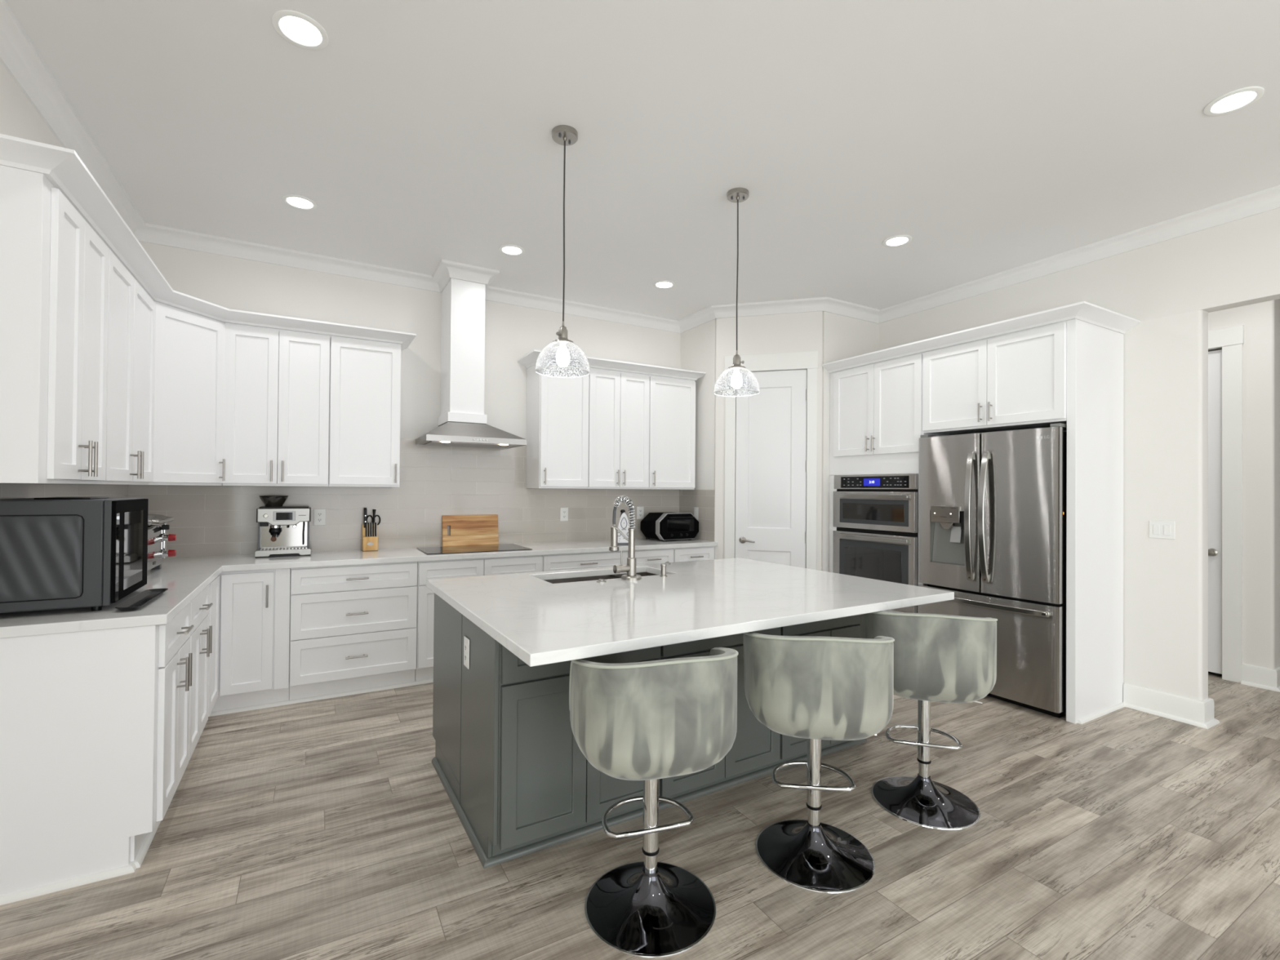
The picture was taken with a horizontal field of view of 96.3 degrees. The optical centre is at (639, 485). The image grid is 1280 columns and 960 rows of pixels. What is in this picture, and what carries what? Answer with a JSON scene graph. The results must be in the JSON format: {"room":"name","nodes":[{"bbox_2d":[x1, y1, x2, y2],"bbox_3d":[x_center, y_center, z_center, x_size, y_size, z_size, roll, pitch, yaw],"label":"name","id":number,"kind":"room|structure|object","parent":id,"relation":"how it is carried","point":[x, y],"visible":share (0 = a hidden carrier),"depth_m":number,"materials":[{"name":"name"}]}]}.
{"room":"kitchen","nodes":[
{"label":"kitchen","id":0,"kind":"room"},
{"bbox_2d":[0,62,95,484],"bbox_3d":[-1.336,-0.161,0.107,0.120,3.112,8.311,1,-1,-30],"label":"wall","id":1,"kind":"structure","parent":0,"point":[19,118],"depth_m":2.32,"materials":[{"name":"paint"}]},
{"bbox_2d":[0,164,109,484],"bbox_3d":[-2.284,-0.536,2.197,0.297,1.060,0.651,1,-1,-30],"label":"upper cabinet","id":2,"kind":"object","parent":1,"relation":"attached to","point":[54,266],"visible":1,"depth_m":2.02,"materials":[{"name":"white paint"}]},
{"bbox_2d":[0,133,416,350],"bbox_3d":[-2.288,-1.092,3.212,1.049,0.066,2.848,0,0,7],"label":"crown molding","id":3,"kind":"structure","parent":2,"relation":"on","point":[64,168],"depth_m":2.58,"materials":[{"name":"white paint"}]},
{"bbox_2d":[0,483,128,498],"bbox_3d":[-2.804,0.237,2.796,0.006,0.483,2.170,1,-1,-30],"label":"backsplash","id":4,"kind":"structure","parent":1,"relation":"attached to","point":[7,491],"depth_m":2.74,"materials":[{"name":"grey tile"}]},
{"bbox_2d":[31,248,155,484],"bbox_3d":[-2.663,-0.534,2.862,0.297,1.060,0.876,1,-1,-30],"label":"upper cabinet","id":5,"kind":"object","parent":1,"relation":"attached to","point":[131,312],"visible":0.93,"depth_m":2.84,"materials":[{"name":"white paint"}]},
{"bbox_2d":[95,301,226,485],"bbox_3d":[-2.931,-0.531,3.595,0.561,1.060,0.673,1,-1,-30],"label":"upper cabinet","id":6,"kind":"object","parent":1,"relation":"attached to","point":[189,385],"visible":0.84,"depth_m":3.49,"materials":[{"name":"white paint"}]},
{"bbox_2d":[138,240,680,489],"bbox_3d":[-1.499,-0.126,4.869,4.561,3.112,0.120,1,-1,-30],"label":"wall","id":7,"kind":"structure","parent":0,"point":[512,332],"depth_m":4.63,"materials":[{"name":"paint"}]},
{"bbox_2d":[222,322,330,486],"bbox_3d":[-2.508,-0.524,3.992,0.605,1.060,0.396,1,-1,-30],"label":"upper cabinet","id":8,"kind":"object","parent":7,"relation":"attached to","point":[277,404],"visible":1,"depth_m":3.85,"materials":[{"name":"white paint"}]},
{"bbox_2d":[313,508,325,525],"bbox_3d":[-2.389,0.237,4.278,0.078,0.124,0.008,1,-1,-30],"label":"wall outlet","id":9,"kind":"object","parent":7,"relation":"attached to","point":[319,514],"visible":1,"depth_m":4.28,"materials":[{"name":"white plastic"}]},
{"bbox_2d":[316,517,322,521],"bbox_3d":[-2.388,0.258,4.276,0.036,0.030,0.002,1,-1,-30],"label":"receptacle","id":10,"kind":"object","parent":9,"relation":"attached to","point":[318,519],"depth_m":4.28,"materials":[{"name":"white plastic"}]},
{"bbox_2d":[328,335,401,487],"bbox_3d":[-2.044,-0.519,4.257,0.461,1.060,0.396,1,-1,-30],"label":"upper cabinet","id":11,"kind":"object","parent":7,"relation":"attached to","point":[365,418],"visible":0.95,"depth_m":4.12,"materials":[{"name":"white paint"}]},
{"bbox_2d":[128,438,679,557],"bbox_3d":[-1.470,0.067,4.813,4.321,0.874,0.006,1,-1,-30],"label":"backsplash","id":12,"kind":"structure","parent":7,"relation":"attached to","point":[436,482],"depth_m":4.63,"materials":[{"name":"grey tile"}]},
{"bbox_2d":[415,278,526,448],"bbox_3d":[-1.348,-0.951,4.590,0.756,1.270,0.518,1,-1,-30],"label":"range hood","id":13,"kind":"object","parent":7,"relation":"attached to","point":[462,421],"visible":1,"depth_m":4.46,"materials":[{"name":"silver metal"}]},
{"bbox_2d":[525,361,589,488],"bbox_3d":[-0.714,-0.502,5.017,0.444,1.060,0.396,1,-1,-30],"label":"upper cabinet","id":14,"kind":"object","parent":7,"relation":"attached to","point":[557,408],"visible":0.91,"depth_m":4.89,"materials":[{"name":"white paint"}]},
{"bbox_2d":[517,349,706,380],"bbox_3d":[-0.208,-1.060,5.286,1.755,0.066,0.443,1,-1,-30],"label":"crown molding","id":15,"kind":"structure","parent":14,"relation":"attached to","point":[530,359],"depth_m":5.08,"materials":[{"name":"white paint"}]},
{"bbox_2d":[560,507,568,520],"bbox_3d":[-0.693,0.266,5.247,0.078,0.124,0.008,1,-1,-30],"label":"wall outlet","id":16,"kind":"object","parent":7,"relation":"attached to","point":[563,511],"visible":1,"depth_m":5.24,"materials":[{"name":"white plastic"}]},
{"bbox_2d":[587,367,649,488],"bbox_3d":[-0.255,-0.497,5.280,0.611,1.060,0.396,1,-1,-30],"label":"upper cabinet","id":17,"kind":"object","parent":7,"relation":"attached to","point":[619,402],"visible":0.93,"depth_m":5.13,"materials":[{"name":"white paint"}]},
{"bbox_2d":[636,506,644,519],"bbox_3d":[0.003,0.271,5.645,0.078,0.124,0.008,1,-1,-30],"label":"wall outlet","id":18,"kind":"object","parent":7,"relation":"attached to","point":[640,510],"visible":0.97,"depth_m":5.64,"materials":[{"name":"white plastic"}]},
{"bbox_2d":[648,374,695,489],"bbox_3d":[0.238,-0.491,5.561,0.519,1.060,0.396,1,-1,-30],"label":"upper cabinet","id":19,"kind":"object","parent":7,"relation":"attached to","point":[672,417],"visible":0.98,"depth_m":5.43,"materials":[{"name":"white paint"}]},
{"bbox_2d":[0,673,1279,959],"bbox_3d":[2.667,1.484,2.389,9.368,0.080,8.551,1,-1,-30],"label":"floor","id":20,"kind":"structure","parent":0,"point":[329,828],"depth_m":2.18,"materials":[{"name":"grey wood"}]},
{"bbox_2d":[0,601,194,895],"bbox_3d":[-2.163,0.961,2.266,0.606,0.888,0.595,1,-1,-30],"label":"base cabinet","id":21,"kind":"object","parent":20,"relation":"on","point":[95,724],"visible":0.95,"depth_m":2.04,"materials":[{"name":"white paint"}]},
{"bbox_2d":[0,678,433,905],"bbox_3d":[-0.804,1.415,3.619,4.321,0.022,1.639,1,-1,-30],"label":"trim","id":22,"kind":"structure","parent":21,"relation":"attached to","point":[132,866],"depth_m":2.11,"materials":[{"name":"white paint"}]},
{"bbox_2d":[0,537,717,638],"bbox_3d":[-0.935,0.520,3.868,4.321,0.038,2.174,1,-1,-30],"label":"countertop","id":23,"kind":"structure","parent":21,"relation":"on","point":[184,578],"depth_m":3.36,"materials":[{"name":"white stone"}]},
{"bbox_2d":[0,497,148,613],"bbox_3d":[-2.291,0.263,2.308,0.386,0.430,0.511,1,-1,-30],"label":"microwave","id":24,"kind":"object","parent":23,"relation":"on","point":[56,553],"visible":1,"depth_m":2.12,"materials":[{"name":"grey metal"}]},
{"bbox_2d":[115,588,168,611],"bbox_3d":[-2.052,0.472,2.372,0.082,0.018,0.460,1,-1,-29],"label":"baking tray","id":25,"kind":"object","parent":23,"relation":"on","point":[140,600],"visible":1,"depth_m":2.36,"materials":[{"name":"black metal"}]},
{"bbox_2d":[146,513,177,570],"bbox_3d":[-2.748,0.321,3.114,0.317,0.320,0.427,1,-1,-30],"label":"toaster","id":26,"kind":"object","parent":23,"relation":"on","point":[157,536],"visible":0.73,"depth_m":3.20,"materials":[{"name":"silver metal"}]},
{"bbox_2d":[254,495,311,557],"bbox_3d":[-2.484,0.280,4.007,0.330,0.420,0.356,1,-1,-30],"label":"espresso machine","id":27,"kind":"object","parent":23,"relation":"on","point":[282,531],"visible":1,"depth_m":3.97,"materials":[{"name":"silver metal"}]},
{"bbox_2d":[254,546,311,557],"bbox_3d":[-2.480,0.461,3.996,0.330,0.047,0.158,1,-1,-30],"label":"drip tray","id":28,"kind":"object","parent":27,"relation":"on","point":[261,552],"depth_m":3.94,"materials":[{"name":"silver metal"}]},
{"bbox_2d":[361,524,377,551],"bbox_3d":[-2.058,0.397,4.372,0.106,0.199,0.110,1,-1,-30],"label":"knife block","id":29,"kind":"object","parent":23,"relation":"on","point":[370,543],"visible":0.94,"depth_m":4.33,"materials":[{"name":"brown wood"}]},
{"bbox_2d":[363,507,367,528],"bbox_3d":[-2.093,0.257,4.371,0.022,0.172,0.043,1,-1,-30],"label":"knife","id":30,"kind":"object","parent":29,"relation":"in","point":[365,510],"visible":1,"depth_m":4.36,"materials":[{"name":"black plastic"}]},
{"bbox_2d":[365,522,367,536],"bbox_3d":[-2.072,0.335,4.344,0.012,0.104,0.035,1,-1,-30],"label":"steak knife","id":31,"kind":"object","parent":29,"relation":"in","point":[366,522],"visible":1,"depth_m":4.34,"materials":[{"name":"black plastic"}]},
{"bbox_2d":[368,522,369,536],"bbox_3d":[-2.058,0.335,4.352,0.012,0.104,0.035,1,-1,-30],"label":"steak knife","id":32,"kind":"object","parent":29,"relation":"in","point":[368,522],"visible":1,"depth_m":4.35,"materials":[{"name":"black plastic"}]},
{"bbox_2d":[369,522,372,536],"bbox_3d":[-2.043,0.336,4.360,0.012,0.104,0.035,1,-1,-30],"label":"steak knife","id":33,"kind":"object","parent":29,"relation":"in","point":[371,523],"visible":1,"depth_m":4.36,"materials":[{"name":"black plastic"}]},
{"bbox_2d":[372,522,374,536],"bbox_3d":[-2.029,0.336,4.368,0.012,0.104,0.035,1,-1,-30],"label":"steak knife","id":34,"kind":"object","parent":29,"relation":"in","point":[373,523],"visible":1,"depth_m":4.37,"materials":[{"name":"black plastic"}]},
{"bbox_2d":[367,515,380,524],"bbox_3d":[-2.060,0.278,4.431,0.104,0.099,0.027,1,-1,-30],"label":"scissors","id":35,"kind":"object","parent":29,"relation":"on","point":[368,515],"visible":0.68,"depth_m":4.44,"materials":[{"name":"black plastic"}]},
{"bbox_2d":[373,509,376,522],"bbox_3d":[-2.046,0.249,4.414,0.023,0.129,0.042,1,0,-14],"label":"sharpening steel","id":36,"kind":"object","parent":29,"relation":"in","point":[374,510],"visible":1,"depth_m":4.41,"materials":[{"name":"black plastic"}]},
{"bbox_2d":[374,522,377,536],"bbox_3d":[-2.015,0.336,4.377,0.012,0.104,0.035,1,-1,-30],"label":"steak knife","id":37,"kind":"object","parent":29,"relation":"in","point":[375,523],"visible":1,"depth_m":4.37,"materials":[{"name":"black plastic"}]},
{"bbox_2d":[441,514,498,546],"bbox_3d":[-1.417,0.376,4.807,0.460,0.255,0.050,1,-1,-30],"label":"cutting board","id":38,"kind":"object","parent":23,"relation":"on","point":[465,530],"visible":0.98,"depth_m":4.79,"materials":[{"name":"brown wood"}]},
{"bbox_2d":[416,543,532,554],"bbox_3d":[-1.310,0.500,4.528,0.785,0.006,0.495,1,-1,-30],"label":"cooktop","id":39,"kind":"object","parent":23,"relation":"in","point":[504,547],"visible":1,"depth_m":4.49,"materials":[{"name":"black glass"}]},
{"bbox_2d":[617,509,629,545],"bbox_3d":[-0.151,0.364,5.016,0.116,0.304,0.157,1,0,-10],"label":"iron","id":40,"kind":"object","parent":23,"relation":"on","point":[624,523],"visible":0.68,"depth_m":4.94,"materials":[{"name":"white plastic"}]},
{"bbox_2d":[640,511,698,541],"bbox_3d":[0.285,0.392,5.533,0.462,0.262,0.417,1,-1,-33],"label":"toaster","id":41,"kind":"object","parent":23,"relation":"on","point":[664,526],"visible":1,"depth_m":5.38,"materials":[{"name":"black plastic"}]},
{"bbox_2d":[188,583,213,760],"bbox_3d":[-2.452,0.963,2.777,0.601,0.888,0.575,1,-1,-30],"label":"base cabinet","id":42,"kind":"object","parent":20,"relation":"on","point":[201,635],"visible":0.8,"depth_m":2.87,"materials":[{"name":"white paint"}]},
{"bbox_2d":[208,568,290,716],"bbox_3d":[-2.699,0.967,3.537,0.925,0.888,0.984,1,-1,-30],"label":"base cabinet","id":43,"kind":"object","parent":20,"relation":"on","point":[249,658],"visible":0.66,"depth_m":3.57,"materials":[{"name":"white paint"}]},
{"bbox_2d":[288,561,417,700],"bbox_3d":[-2.043,0.977,4.099,0.768,0.888,0.651,1,-1,-30],"label":"base cabinet","id":44,"kind":"object","parent":20,"relation":"on","point":[353,627],"visible":0.95,"depth_m":3.85,"materials":[{"name":"white paint"}]},
{"bbox_2d":[414,555,542,681],"bbox_3d":[-1.306,0.986,4.520,0.923,0.888,0.651,1,-1,-30],"label":"base cabinet","id":45,"kind":"object","parent":20,"relation":"on","point":[428,570],"visible":0.22,"depth_m":4.13,"materials":[{"name":"white paint"}]},
{"bbox_2d":[432,574,611,804],"bbox_3d":[-0.033,0.989,3.325,2.124,0.882,0.612,1,-1,-31],"label":"base cabinet","id":46,"kind":"object","parent":20,"relation":"on","point":[447,624],"visible":0.11,"depth_m":2.73,"materials":[{"name":"grey paint"}]},
{"bbox_2d":[431,737,866,868],"bbox_3d":[0.105,1.418,3.086,2.182,0.022,1.004,1,-1,-30],"label":"trim","id":47,"kind":"structure","parent":46,"relation":"attached to","point":[486,862],"depth_m":2.44,"materials":[{"name":"grey paint"}]},
{"bbox_2d":[426,557,954,666],"bbox_3d":[0.198,0.527,2.912,2.155,0.038,1.580,1,-1,-31],"label":"countertop","id":48,"kind":"structure","parent":46,"relation":"on","point":[541,622],"depth_m":2.48,"materials":[{"name":"white stone"}]},
{"bbox_2d":[545,572,657,583],"bbox_3d":[-0.204,0.655,3.285,0.784,0.216,0.357,1,-1,-31],"label":"sink","id":49,"kind":"object","parent":48,"relation":"in","point":[642,574],"visible":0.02,"depth_m":3.43,"materials":[{"name":"metal"}]},
{"bbox_2d":[596,578,606,582],"bbox_3d":[-0.202,0.500,3.010,0.052,0.013,0.052,1,-1,-31],"label":"switch","id":50,"kind":"object","parent":48,"relation":"on","point":[600,580],"visible":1,"depth_m":3.00,"materials":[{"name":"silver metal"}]},
{"bbox_2d":[608,495,641,580],"bbox_3d":[-0.111,0.282,3.185,0.159,0.452,0.285,1,-1,-31],"label":"faucet","id":51,"kind":"object","parent":48,"relation":"on","point":[630,568],"visible":1,"depth_m":3.11,"materials":[{"name":"silver metal"}]},
{"bbox_2d":[659,561,671,577],"bbox_3d":[0.154,0.472,3.252,0.042,0.077,0.127,0,-1,32],"label":"soap dispenser","id":52,"kind":"object","parent":48,"relation":"on","point":[663,566],"visible":1,"depth_m":3.20,"materials":[{"name":"silver metal"}]},
{"bbox_2d":[460,614,660,857],"bbox_3d":[-0.346,0.980,2.478,0.716,0.882,0.507,1,-1,-31],"label":"base cabinet","id":53,"kind":"object","parent":20,"relation":"on","point":[526,779],"visible":0.48,"depth_m":2.19,"materials":[{"name":"grey paint"}]},
{"bbox_2d":[463,635,469,669],"bbox_3d":[-0.735,0.708,2.429,0.008,0.124,0.078,1,-1,-31],"label":"wall outlet","id":54,"kind":"object","parent":53,"relation":"attached to","point":[466,641],"visible":1,"depth_m":2.42,"materials":[{"name":"white plastic"}]},
{"bbox_2d":[542,551,627,571],"bbox_3d":[-0.571,0.995,4.940,0.766,0.888,0.651,1,-1,-30],"label":"base cabinet","id":55,"kind":"object","parent":20,"relation":"on","point":[600,559],"visible":0.24,"depth_m":4.67,"materials":[{"name":"white paint"}]},
{"bbox_2d":[627,548,673,564],"bbox_3d":[-0.038,1.001,5.245,0.455,0.888,0.651,1,-1,-30],"label":"base cabinet","id":56,"kind":"object","parent":20,"relation":"on","point":[662,555],"visible":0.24,"depth_m":5.01,"materials":[{"name":"white paint"}]},
{"bbox_2d":[568,647,738,958],"bbox_3d":[0.039,0.972,1.943,0.543,0.896,0.494,1,0,-18],"label":"bar stool","id":57,"kind":"object","parent":20,"relation":"on","point":[648,722],"visible":1,"depth_m":1.76,"materials":[{"name":"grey fabric"}]},
{"bbox_2d":[672,546,714,562],"bbox_3d":[0.362,1.006,5.473,0.460,0.888,0.651,1,-1,-30],"label":"base cabinet","id":58,"kind":"object","parent":20,"relation":"on","point":[694,553],"visible":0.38,"depth_m":5.22,"materials":[{"name":"white paint"}]},
{"bbox_2d":[658,626,780,802],"bbox_3d":[0.262,0.988,2.842,0.699,0.882,0.507,1,-1,-31],"label":"base cabinet","id":59,"kind":"object","parent":20,"relation":"on","point":[755,746],"visible":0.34,"depth_m":2.67,"materials":[{"name":"grey paint"}]},
{"bbox_2d":[768,614,860,766],"bbox_3d":[0.865,0.995,3.203,0.706,0.882,0.507,1,-1,-31],"label":"base cabinet","id":60,"kind":"object","parent":20,"relation":"on","point":[791,748],"visible":0.19,"depth_m":2.94,"materials":[{"name":"grey paint"}]},
{"bbox_2d":[743,631,894,893],"bbox_3d":[0.676,0.979,2.224,0.543,0.896,0.494,0,0,6],"label":"bar stool","id":61,"kind":"object","parent":20,"relation":"on","point":[815,689],"visible":0.99,"depth_m":2.03,"materials":[{"name":"grey fabric"}]},
{"bbox_2d":[829,352,947,613],"bbox_3d":[2.184,0.225,4.913,0.701,2.470,0.915,1,-1,-30],"label":"tall cabinet","id":62,"kind":"object","parent":20,"relation":"on","point":[876,409],"visible":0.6,"depth_m":4.72,"materials":[{"name":"white paint"}]},
{"bbox_2d":[832,473,918,613],"bbox_3d":[2.118,0.455,4.851,0.590,1.081,0.792,1,-1,-30],"label":"wall oven","id":63,"kind":"object","parent":62,"relation":"in","point":[876,516],"visible":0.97,"depth_m":4.66,"materials":[{"name":"silver metal"}]},
{"bbox_2d":[860,611,997,830],"bbox_3d":[1.291,0.987,2.605,0.543,0.896,0.494,0,0,16],"label":"bar stool","id":64,"kind":"object","parent":20,"relation":"on","point":[938,657],"visible":0.85,"depth_m":2.41,"materials":[{"name":"grey fabric"}]},
{"bbox_2d":[918,422,1066,717],"bbox_3d":[2.591,0.539,4.073,0.778,1.835,0.945,1,-1,-30],"label":"refrigerator","id":65,"kind":"object","parent":20,"relation":"on","point":[992,505],"visible":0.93,"depth_m":3.76,"materials":[{"name":"silver metal"}]},
{"bbox_2d":[922,319,1124,724],"bbox_3d":[2.664,0.222,4.081,0.710,2.470,1.004,1,-1,-30],"label":"tall cabinet","id":66,"kind":"object","parent":20,"relation":"on","point":[1071,372],"visible":0.98,"depth_m":3.69,"materials":[{"name":"white paint"}]},
{"bbox_2d":[821,301,1140,373],"bbox_3d":[2.450,-1.045,4.440,0.763,0.066,2.009,1,-1,-30],"label":"crown molding","id":67,"kind":"structure","parent":66,"relation":"on","point":[1084,311],"depth_m":3.82,"materials":[{"name":"white paint"}]},
{"bbox_2d":[1077,702,1124,724],"bbox_3d":[2.942,1.445,3.645,0.605,0.022,0.020,1,-1,-30],"label":"trim","id":68,"kind":"structure","parent":66,"relation":"attached to","point":[1120,705],"depth_m":3.62,"materials":[{"name":"white paint"}]},
{"bbox_2d":[4,0,1279,320],"bbox_3d":[2.692,-1.718,2.414,9.368,0.100,8.551,1,-1,-30],"label":"ceiling","id":69,"kind":"structure","parent":0,"point":[997,136],"depth_m":2.71,"materials":[{"name":"paint"}]},
{"bbox_2d":[281,194,317,210],"bbox_3d":[-2.038,-1.693,3.437,0.184,0.007,0.184,1,-1,-30],"label":"recessed light","id":70,"kind":"object","parent":69,"relation":"in","point":[298,202],"visible":1,"depth_m":3.43,"materials":[{"name":"white paint"}]},
{"bbox_2d":[271,9,328,49],"bbox_3d":[-1.267,-1.697,2.144,0.184,0.007,0.184,1,-1,-30],"label":"recessed light","id":71,"kind":"object","parent":69,"relation":"in","point":[300,29],"visible":1,"depth_m":2.14,"materials":[{"name":"white paint"}]},
{"bbox_2d":[498,244,524,255],"bbox_3d":[-0.915,-1.679,4.101,0.184,0.007,0.184,1,-1,-30],"label":"recessed light","id":72,"kind":"object","parent":69,"relation":"in","point":[510,250],"visible":1,"depth_m":4.09,"materials":[{"name":"white paint"}]},
{"bbox_2d":[534,124,590,377],"bbox_3d":[-0.364,-1.113,2.746,0.261,1.151,0.261,0,-1,35],"label":"pendant lamp","id":73,"kind":"object","parent":69,"relation":"hanging from","point":[562,135],"visible":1,"depth_m":2.73,"materials":[{"name":"clear glass"}]},
{"bbox_2d":[552,320,573,346],"bbox_3d":[-0.367,-0.730,2.743,0.102,0.108,0.102,1,-1,-30],"label":"socket","id":74,"kind":"object","parent":73,"relation":"attached to","point":[562,333],"depth_m":2.72,"materials":[{"name":"silver metal"}]},
{"bbox_2d":[653,280,675,288],"bbox_3d":[0.201,-1.665,4.764,0.184,0.007,0.184,1,-1,-30],"label":"recessed light","id":75,"kind":"object","parent":69,"relation":"in","point":[664,284],"visible":1,"depth_m":4.75,"materials":[{"name":"white paint"}]},
{"bbox_2d":[713,187,759,396],"bbox_3d":[0.557,-1.102,3.289,0.261,1.151,0.261,0,0,0],"label":"pendant lamp","id":76,"kind":"object","parent":69,"relation":"hanging from","point":[737,195],"visible":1,"depth_m":3.27,"materials":[{"name":"clear glass"}]},
{"bbox_2d":[728,350,745,370],"bbox_3d":[0.554,-0.718,3.286,0.102,0.108,0.102,1,-1,-30],"label":"socket","id":77,"kind":"object","parent":76,"relation":"attached to","point":[736,366],"depth_m":3.27,"materials":[{"name":"silver metal"}]},
{"bbox_2d":[882,235,911,247],"bbox_3d":[1.750,-1.660,3.902,0.184,0.007,0.184,1,-1,-30],"label":"recessed light","id":78,"kind":"object","parent":69,"relation":"in","point":[897,240],"visible":1,"depth_m":3.90,"materials":[{"name":"white paint"}]},
{"bbox_2d":[1203,86,1264,115],"bbox_3d":[2.576,-1.664,2.491,0.184,0.007,0.184,1,-1,-30],"label":"recessed light","id":79,"kind":"object","parent":69,"relation":"in","point":[1237,100],"visible":1,"depth_m":2.48,"materials":[{"name":"white paint"}]},
{"bbox_2d":[680,319,715,489],"bbox_3d":[0.602,-0.103,5.667,0.120,3.112,0.579,1,-1,-30],"label":"wall","id":80,"kind":"structure","parent":0,"point":[698,344],"depth_m":5.53,"materials":[{"name":"paint"}]},
{"bbox_2d":[693,506,698,519],"bbox_3d":[0.553,0.274,5.619,0.008,0.124,0.078,1,-1,-30],"label":"wall outlet","id":81,"kind":"object","parent":80,"relation":"attached to","point":[695,508],"visible":0.9,"depth_m":5.61,"materials":[{"name":"white plastic"}]},
{"bbox_2d":[679,489,715,541],"bbox_3d":[0.551,0.285,5.622,0.006,0.483,0.593,1,-1,-30],"label":"backsplash","id":82,"kind":"structure","parent":80,"relation":"attached to","point":[704,500],"depth_m":5.52,"materials":[{"name":"grey tile"}]},
{"bbox_2d":[714,311,822,570],"bbox_3d":[1.178,-0.101,5.303,0.951,3.112,0.120,0,0,15],"label":"wall","id":83,"kind":"structure","parent":0,"point":[797,331],"depth_m":5.28,"materials":[{"name":"paint"}]},
{"bbox_2d":[724,351,817,569],"bbox_3d":[1.181,0.127,5.226,0.830,2.655,0.022,0,0,15],"label":"trim","id":84,"kind":"structure","parent":83,"relation":"attached to","point":[796,360],"depth_m":5.20,"materials":[{"name":"white paint"}]},
{"bbox_2d":[735,369,807,568],"bbox_3d":[1.190,0.203,5.233,0.642,2.503,0.122,0,0,15],"label":"door","id":85,"kind":"structure","parent":83,"relation":"in","point":[771,434],"depth_m":5.24,"materials":[{"name":"white paint"}]},
{"bbox_2d":[821,311,878,572],"bbox_3d":[1.927,-0.095,5.364,0.733,3.112,0.120,1,-1,-30],"label":"wall","id":86,"kind":"structure","parent":0,"point":[843,337],"depth_m":5.18,"materials":[{"name":"paint"}]},
{"bbox_2d":[878,208,1279,701],"bbox_3d":[4.074,-0.101,2.467,0.120,3.112,7.041,1,-1,-30],"label":"wall","id":87,"kind":"structure","parent":0,"point":[1171,286],"depth_m":3.65,"materials":[{"name":"paint"}]},
{"bbox_2d":[0,0,1279,333],"bbox_3d":[1.224,-1.638,1.575,5.748,0.097,8.311,1,-1,-30],"label":"trim","id":88,"kind":"structure","parent":87,"relation":"attached to","point":[19,56],"depth_m":4.04,"materials":[{"name":"paint"}]},
{"bbox_2d":[1149,520,1175,539],"bbox_3d":[3.319,0.283,3.649,0.009,0.112,0.128,1,-1,-30],"label":"light switch","id":89,"kind":"object","parent":87,"relation":"attached to","point":[1157,529],"visible":1,"depth_m":3.65,"materials":[{"name":"white plastic"}]},
{"bbox_2d":[1123,683,1219,728],"bbox_3d":[2.892,1.389,4.503,0.156,0.146,2.324,1,-1,-30],"label":"baseboard","id":90,"kind":"structure","parent":87,"relation":"attached to","point":[1202,712],"depth_m":3.60,"materials":[{"name":"white paint"}]},
{"bbox_2d":[1208,298,1279,669],"bbox_3d":[4.917,-0.069,5.739,2.170,3.112,2.436,1,-1,-30],"label":"wall","id":91,"kind":"structure","parent":0,"point":[1260,321],"depth_m":4.21,"materials":[{"name":"paint"}]},
{"bbox_2d":[1208,349,1222,675],"bbox_3d":[4.261,0.209,4.738,0.136,2.530,0.840,1,-1,-30],"label":"door","id":92,"kind":"structure","parent":91,"relation":"in","point":[1215,357],"depth_m":4.42,"materials":[{"name":"white paint"}]},
{"bbox_2d":[1208,324,1244,683],"bbox_3d":[4.233,0.140,4.721,0.022,2.668,1.042,1,-1,-30],"label":"trim","id":93,"kind":"structure","parent":91,"relation":"attached to","point":[1231,340],"depth_m":4.32,"materials":[{"name":"white paint"}]},
{"bbox_2d":[1240,680,1279,692],"bbox_3d":[5.462,1.473,4.714,2.208,0.022,0.200,1,-1,-30],"label":"trim","id":94,"kind":"structure","parent":91,"relation":"attached to","point":[1260,686],"depth_m":4.17,"materials":[{"name":"white paint"}]},
{"bbox_2d":[1241,663,1279,688],"bbox_3d":[5.466,1.411,4.728,2.188,0.146,0.180,1,-1,-30],"label":"baseboard","id":95,"kind":"structure","parent":91,"relation":"attached to","point":[1251,673],"depth_m":4.18,"materials":[{"name":"white paint"}]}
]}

